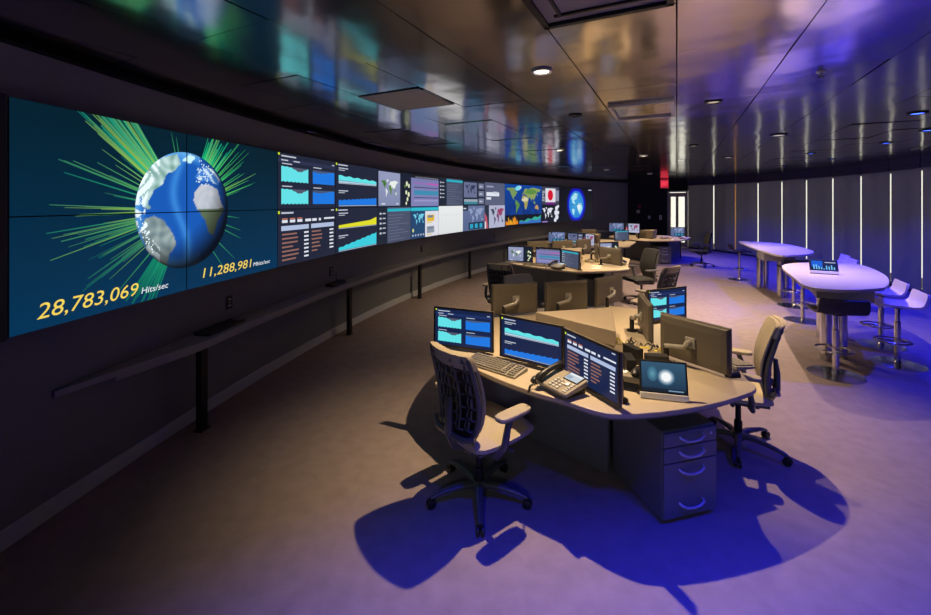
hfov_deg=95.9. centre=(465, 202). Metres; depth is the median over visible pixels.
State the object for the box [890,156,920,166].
trim
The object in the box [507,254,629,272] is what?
island countertop
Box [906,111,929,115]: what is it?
recessed light
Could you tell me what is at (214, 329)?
tray
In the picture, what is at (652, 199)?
wall
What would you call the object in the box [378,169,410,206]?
display panel
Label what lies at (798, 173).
trim
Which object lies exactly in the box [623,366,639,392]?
desk phone
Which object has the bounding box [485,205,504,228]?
display panel
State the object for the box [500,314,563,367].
monitor
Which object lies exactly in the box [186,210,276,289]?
display panel
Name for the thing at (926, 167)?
roller shade
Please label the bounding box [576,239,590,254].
monitor
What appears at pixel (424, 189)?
display panel
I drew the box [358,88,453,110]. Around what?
tile
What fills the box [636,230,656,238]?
monitor
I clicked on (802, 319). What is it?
bar stool
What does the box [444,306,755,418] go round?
island countertop
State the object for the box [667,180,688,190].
wall
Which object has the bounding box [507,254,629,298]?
desk
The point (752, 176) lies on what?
trim
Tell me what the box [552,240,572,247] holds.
monitor
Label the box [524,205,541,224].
display panel
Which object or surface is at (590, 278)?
drawer pedestal
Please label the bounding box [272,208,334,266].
display panel
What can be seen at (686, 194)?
door
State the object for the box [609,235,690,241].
island countertop
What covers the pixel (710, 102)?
recessed light
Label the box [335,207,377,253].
display panel
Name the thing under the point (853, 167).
trim
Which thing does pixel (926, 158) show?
trim
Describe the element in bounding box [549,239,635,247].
island countertop
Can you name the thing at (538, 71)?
recessed light
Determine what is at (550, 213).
display panel
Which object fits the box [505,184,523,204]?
display panel
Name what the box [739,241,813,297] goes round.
bar table
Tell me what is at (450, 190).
display panel
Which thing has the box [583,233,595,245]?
monitor
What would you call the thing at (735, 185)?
wall
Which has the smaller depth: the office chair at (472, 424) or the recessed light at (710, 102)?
the office chair at (472, 424)
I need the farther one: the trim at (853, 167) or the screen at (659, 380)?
the trim at (853, 167)
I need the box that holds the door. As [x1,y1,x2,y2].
[667,191,688,247]
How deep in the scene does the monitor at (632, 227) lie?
13.60 m
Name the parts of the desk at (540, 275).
modesty panel, under frame, modesty panel, modesty panel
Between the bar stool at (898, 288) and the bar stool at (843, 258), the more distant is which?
the bar stool at (843, 258)
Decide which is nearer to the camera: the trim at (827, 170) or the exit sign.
the trim at (827, 170)
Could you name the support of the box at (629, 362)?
on the island countertop
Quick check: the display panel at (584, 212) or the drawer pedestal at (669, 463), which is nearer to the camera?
the drawer pedestal at (669, 463)
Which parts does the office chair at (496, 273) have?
armrest, frame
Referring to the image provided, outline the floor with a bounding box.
[0,243,930,614]
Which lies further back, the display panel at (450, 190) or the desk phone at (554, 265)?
the display panel at (450, 190)
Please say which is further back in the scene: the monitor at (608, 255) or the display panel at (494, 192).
the display panel at (494, 192)
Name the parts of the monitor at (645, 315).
post, arm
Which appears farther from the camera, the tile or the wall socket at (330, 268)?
the wall socket at (330, 268)
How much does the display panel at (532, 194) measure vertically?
0.632 m
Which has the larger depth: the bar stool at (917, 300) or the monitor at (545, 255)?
the monitor at (545, 255)
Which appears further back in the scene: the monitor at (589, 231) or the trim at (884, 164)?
the monitor at (589, 231)
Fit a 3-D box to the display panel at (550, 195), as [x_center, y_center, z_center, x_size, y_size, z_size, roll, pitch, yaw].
[2.946,-0.241,14.814,0.139,0.632,1.207,0,0,41]
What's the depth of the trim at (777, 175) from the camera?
13.96 m
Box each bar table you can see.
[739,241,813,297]
[782,262,888,360]
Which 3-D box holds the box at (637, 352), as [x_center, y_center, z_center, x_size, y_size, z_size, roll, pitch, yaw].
[1.237,1.115,3.101,0.065,0.110,0.150,0,0,-20]
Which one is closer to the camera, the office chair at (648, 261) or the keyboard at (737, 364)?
the keyboard at (737, 364)
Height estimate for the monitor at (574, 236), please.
0.334 m
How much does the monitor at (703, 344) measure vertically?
0.334 m
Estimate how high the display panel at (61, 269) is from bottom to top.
0.632 m
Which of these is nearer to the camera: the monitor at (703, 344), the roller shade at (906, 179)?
the monitor at (703, 344)
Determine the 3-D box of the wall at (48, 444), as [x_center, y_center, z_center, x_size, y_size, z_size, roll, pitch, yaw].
[0.764,0.512,8.182,3.829,2.775,24.605,0,0,23]
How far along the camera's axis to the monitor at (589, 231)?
13.06 m
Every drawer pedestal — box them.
[580,275,613,306]
[613,412,715,520]
[652,245,670,263]
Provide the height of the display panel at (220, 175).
0.632 m
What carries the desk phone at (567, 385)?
on the island countertop
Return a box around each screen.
[639,359,688,401]
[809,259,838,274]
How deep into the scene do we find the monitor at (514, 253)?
8.10 m
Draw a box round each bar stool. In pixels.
[727,243,751,281]
[777,259,809,309]
[783,287,815,324]
[806,298,870,384]
[837,254,850,262]
[846,257,858,263]
[855,279,909,351]
[868,289,930,372]
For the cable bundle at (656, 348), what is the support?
on the island countertop
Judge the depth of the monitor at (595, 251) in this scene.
8.37 m
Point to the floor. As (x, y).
(306, 490)
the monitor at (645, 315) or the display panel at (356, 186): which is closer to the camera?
the monitor at (645, 315)
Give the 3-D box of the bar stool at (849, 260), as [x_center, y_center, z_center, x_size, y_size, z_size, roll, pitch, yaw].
[6.900,1.462,7.750,0.500,0.875,0.500,0,0,25]
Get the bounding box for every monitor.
[434,306,493,352]
[491,282,536,318]
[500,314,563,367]
[507,245,532,262]
[527,241,548,256]
[536,247,560,263]
[544,280,586,311]
[548,231,565,241]
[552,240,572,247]
[561,249,582,269]
[563,328,627,407]
[567,232,582,243]
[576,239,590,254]
[581,229,595,233]
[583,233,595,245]
[589,243,597,259]
[594,274,622,307]
[598,246,622,265]
[599,241,618,256]
[609,222,623,231]
[614,230,628,240]
[625,223,639,238]
[627,292,653,343]
[646,286,686,321]
[660,312,731,375]
[670,227,684,236]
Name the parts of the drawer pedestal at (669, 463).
drawer, drawer, drawer, handle, handle, handle, handle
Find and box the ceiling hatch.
[607,98,674,120]
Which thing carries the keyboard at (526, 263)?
on the island countertop
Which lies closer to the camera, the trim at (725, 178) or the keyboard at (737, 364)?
the keyboard at (737, 364)
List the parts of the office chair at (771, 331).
leg, leg, leg, armrest, armrest, leg, seat, leg, backrest, frame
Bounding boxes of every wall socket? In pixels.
[226,295,231,309]
[329,266,332,275]
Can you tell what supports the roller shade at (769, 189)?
hanging from the trim at (777, 175)
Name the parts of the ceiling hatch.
panel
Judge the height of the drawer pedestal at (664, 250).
0.550 m
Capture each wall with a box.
[0,42,627,530]
[624,181,666,234]
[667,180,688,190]
[735,185,735,248]
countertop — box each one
[52,229,608,432]
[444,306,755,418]
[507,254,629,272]
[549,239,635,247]
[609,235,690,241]
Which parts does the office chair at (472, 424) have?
frame, leg, backrest, leg, frame, leg, seat, leg, armrest, leg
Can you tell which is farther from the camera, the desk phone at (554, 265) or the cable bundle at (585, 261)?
the cable bundle at (585, 261)
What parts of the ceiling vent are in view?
plate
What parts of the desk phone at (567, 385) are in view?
cord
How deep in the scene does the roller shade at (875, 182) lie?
9.99 m
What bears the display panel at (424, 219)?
attached to the wall at (48, 444)
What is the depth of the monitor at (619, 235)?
12.62 m
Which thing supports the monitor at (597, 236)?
on the island countertop
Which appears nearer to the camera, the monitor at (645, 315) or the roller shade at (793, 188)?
the monitor at (645, 315)
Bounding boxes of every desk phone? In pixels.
[527,360,587,398]
[545,260,565,269]
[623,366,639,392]
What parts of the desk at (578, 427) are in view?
modesty panel, under frame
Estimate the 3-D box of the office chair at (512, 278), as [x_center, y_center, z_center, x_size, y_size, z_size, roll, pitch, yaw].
[0.751,1.395,4.931,0.698,1.011,0.644,0,0,-35]
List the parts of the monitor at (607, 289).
post, arm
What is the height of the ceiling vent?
0.030 m
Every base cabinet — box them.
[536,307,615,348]
[561,248,581,261]
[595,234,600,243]
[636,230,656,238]
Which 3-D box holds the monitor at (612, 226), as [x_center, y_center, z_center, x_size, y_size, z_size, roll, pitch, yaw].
[5.099,0.923,14.124,0.505,0.494,0.150,0,0,39]
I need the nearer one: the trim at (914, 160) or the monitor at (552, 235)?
the trim at (914, 160)
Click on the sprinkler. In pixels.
(820, 73)
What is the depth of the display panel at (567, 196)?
15.64 m
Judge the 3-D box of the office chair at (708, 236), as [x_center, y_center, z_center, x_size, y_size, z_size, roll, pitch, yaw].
[7.028,1.395,12.552,0.644,1.011,0.698,0,0,0]
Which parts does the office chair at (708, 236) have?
seat, backrest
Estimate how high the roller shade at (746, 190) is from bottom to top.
2.670 m
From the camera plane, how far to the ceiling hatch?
4.25 m
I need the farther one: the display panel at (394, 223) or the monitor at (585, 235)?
the monitor at (585, 235)
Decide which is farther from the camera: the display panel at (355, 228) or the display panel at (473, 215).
the display panel at (473, 215)
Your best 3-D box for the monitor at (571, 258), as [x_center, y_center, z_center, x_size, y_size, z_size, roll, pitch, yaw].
[1.894,1.003,7.404,0.150,0.334,0.505,0,0,-24]
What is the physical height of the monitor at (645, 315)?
0.334 m
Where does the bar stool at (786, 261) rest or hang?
on the floor
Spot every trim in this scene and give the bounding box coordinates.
[0,37,623,182]
[688,178,713,182]
[714,177,734,181]
[735,175,757,180]
[758,173,781,178]
[782,171,805,176]
[806,168,831,174]
[832,165,859,172]
[860,161,889,169]
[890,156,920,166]
[921,154,930,162]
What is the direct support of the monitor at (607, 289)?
on the island countertop
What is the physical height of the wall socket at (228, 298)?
0.130 m
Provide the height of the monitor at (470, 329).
0.334 m
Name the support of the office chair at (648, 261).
on the floor
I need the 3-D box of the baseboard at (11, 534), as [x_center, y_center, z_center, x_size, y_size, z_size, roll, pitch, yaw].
[0.827,1.843,8.156,3.724,0.105,24.476,0,0,23]
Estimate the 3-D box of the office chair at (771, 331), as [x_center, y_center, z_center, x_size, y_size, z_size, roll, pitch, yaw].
[2.110,1.395,3.289,0.644,1.011,0.698,0,0,19]
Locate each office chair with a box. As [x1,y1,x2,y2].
[426,341,533,536]
[483,263,513,303]
[503,274,543,305]
[623,248,658,303]
[630,265,680,305]
[689,232,714,267]
[708,315,792,467]
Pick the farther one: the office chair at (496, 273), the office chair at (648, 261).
the office chair at (648, 261)
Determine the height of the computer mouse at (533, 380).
0.040 m
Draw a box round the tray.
[194,318,245,336]
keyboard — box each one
[471,352,527,378]
[523,262,547,266]
[732,356,754,370]
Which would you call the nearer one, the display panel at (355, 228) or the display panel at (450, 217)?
the display panel at (355, 228)
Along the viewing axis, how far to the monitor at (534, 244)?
9.10 m
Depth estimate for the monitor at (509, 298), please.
4.30 m
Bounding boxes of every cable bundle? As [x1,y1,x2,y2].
[584,260,599,262]
[616,337,661,353]
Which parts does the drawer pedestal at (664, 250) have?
drawer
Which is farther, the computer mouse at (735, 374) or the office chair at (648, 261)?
the office chair at (648, 261)
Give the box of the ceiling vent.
[522,0,673,29]
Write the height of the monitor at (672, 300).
0.334 m
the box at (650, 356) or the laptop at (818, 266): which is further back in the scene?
the laptop at (818, 266)
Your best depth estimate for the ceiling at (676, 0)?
2.92 m
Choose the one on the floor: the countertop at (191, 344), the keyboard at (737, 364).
the countertop at (191, 344)
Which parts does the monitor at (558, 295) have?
arm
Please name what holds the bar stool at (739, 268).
on the floor
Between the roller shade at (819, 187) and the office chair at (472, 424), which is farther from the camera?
the roller shade at (819, 187)
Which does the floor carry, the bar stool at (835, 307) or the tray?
the bar stool at (835, 307)
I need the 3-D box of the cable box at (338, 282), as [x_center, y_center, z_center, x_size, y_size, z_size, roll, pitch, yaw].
[-1.811,1.070,5.839,0.145,0.151,0.340,0,0,15]
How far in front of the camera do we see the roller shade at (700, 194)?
17.01 m
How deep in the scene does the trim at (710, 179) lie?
16.98 m
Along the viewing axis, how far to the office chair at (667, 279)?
5.84 m
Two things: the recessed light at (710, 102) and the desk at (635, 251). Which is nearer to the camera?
the recessed light at (710, 102)
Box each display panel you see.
[7,96,185,216]
[7,212,185,337]
[186,134,276,211]
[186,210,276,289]
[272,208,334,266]
[277,152,334,208]
[335,162,377,207]
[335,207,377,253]
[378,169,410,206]
[378,207,410,244]
[407,206,438,238]
[411,174,438,205]
[439,177,462,205]
[439,206,462,234]
[463,180,484,205]
[463,205,484,230]
[485,182,504,204]
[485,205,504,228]
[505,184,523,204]
[505,205,523,226]
[524,185,541,204]
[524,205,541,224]
[542,186,558,204]
[542,205,558,222]
[559,187,575,204]
[559,205,575,221]
[576,188,592,203]
[576,204,592,220]
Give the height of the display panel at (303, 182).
0.632 m
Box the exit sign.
[660,179,668,188]
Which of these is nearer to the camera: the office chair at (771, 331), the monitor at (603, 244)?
the office chair at (771, 331)
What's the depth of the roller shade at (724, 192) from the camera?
15.99 m
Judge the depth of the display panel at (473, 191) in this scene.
10.77 m
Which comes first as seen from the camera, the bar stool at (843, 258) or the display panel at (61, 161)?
the display panel at (61, 161)
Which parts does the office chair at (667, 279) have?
seat, frame, backrest, frame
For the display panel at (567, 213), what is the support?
attached to the wall at (48, 444)
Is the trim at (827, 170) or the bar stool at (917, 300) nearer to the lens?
the bar stool at (917, 300)
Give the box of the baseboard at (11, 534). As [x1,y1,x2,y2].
[0,261,507,552]
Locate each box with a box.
[325,272,345,286]
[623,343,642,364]
[623,352,635,371]
[644,353,668,360]
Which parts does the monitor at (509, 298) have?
post, arm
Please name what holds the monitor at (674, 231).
on the island countertop
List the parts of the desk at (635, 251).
modesty panel, modesty panel, modesty panel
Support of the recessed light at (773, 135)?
in the ceiling at (305, 65)
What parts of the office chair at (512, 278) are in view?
backrest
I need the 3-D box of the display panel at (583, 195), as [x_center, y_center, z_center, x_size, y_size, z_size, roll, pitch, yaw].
[4.637,-0.241,16.553,1.207,0.632,0.140,0,0,-43]
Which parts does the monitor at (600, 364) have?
post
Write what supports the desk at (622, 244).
on the floor
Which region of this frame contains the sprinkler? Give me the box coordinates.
[816,70,825,78]
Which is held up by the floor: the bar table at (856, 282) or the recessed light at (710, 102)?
the bar table at (856, 282)
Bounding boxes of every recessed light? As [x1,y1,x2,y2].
[531,68,551,75]
[568,114,581,116]
[704,100,722,104]
[769,134,788,136]
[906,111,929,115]
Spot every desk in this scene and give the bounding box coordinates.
[444,306,755,473]
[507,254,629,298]
[549,239,635,257]
[609,235,690,259]
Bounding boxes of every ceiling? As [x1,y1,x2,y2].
[0,0,930,180]
[676,0,677,150]
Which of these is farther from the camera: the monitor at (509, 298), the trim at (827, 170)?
the trim at (827, 170)
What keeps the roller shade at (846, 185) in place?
attached to the window
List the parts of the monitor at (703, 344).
post, arm, mount plate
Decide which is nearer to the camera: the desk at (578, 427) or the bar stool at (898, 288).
the desk at (578, 427)
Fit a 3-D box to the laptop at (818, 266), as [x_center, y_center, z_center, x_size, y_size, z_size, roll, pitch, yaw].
[4.623,0.830,5.423,0.290,0.177,0.106,0,0,28]
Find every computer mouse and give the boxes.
[530,375,535,383]
[724,370,740,377]
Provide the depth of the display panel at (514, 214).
12.85 m
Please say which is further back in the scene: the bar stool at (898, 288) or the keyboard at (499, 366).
the bar stool at (898, 288)
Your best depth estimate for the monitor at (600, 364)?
2.52 m
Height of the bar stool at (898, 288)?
0.875 m
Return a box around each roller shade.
[688,182,713,249]
[714,181,734,252]
[735,179,757,255]
[758,178,781,242]
[782,176,805,259]
[806,173,831,259]
[832,171,860,264]
[860,167,889,283]
[890,164,920,290]
[921,162,930,295]
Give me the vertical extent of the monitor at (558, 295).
0.334 m
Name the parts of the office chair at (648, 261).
seat, backrest, armrest, frame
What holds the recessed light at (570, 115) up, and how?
in the ceiling at (305, 65)
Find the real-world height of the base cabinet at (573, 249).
0.262 m
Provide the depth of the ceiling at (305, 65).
3.07 m
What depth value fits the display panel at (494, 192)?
11.82 m
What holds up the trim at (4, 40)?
attached to the wall at (48, 444)
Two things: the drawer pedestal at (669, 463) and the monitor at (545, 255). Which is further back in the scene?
the monitor at (545, 255)
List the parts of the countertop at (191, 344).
post, post, support rail, post, post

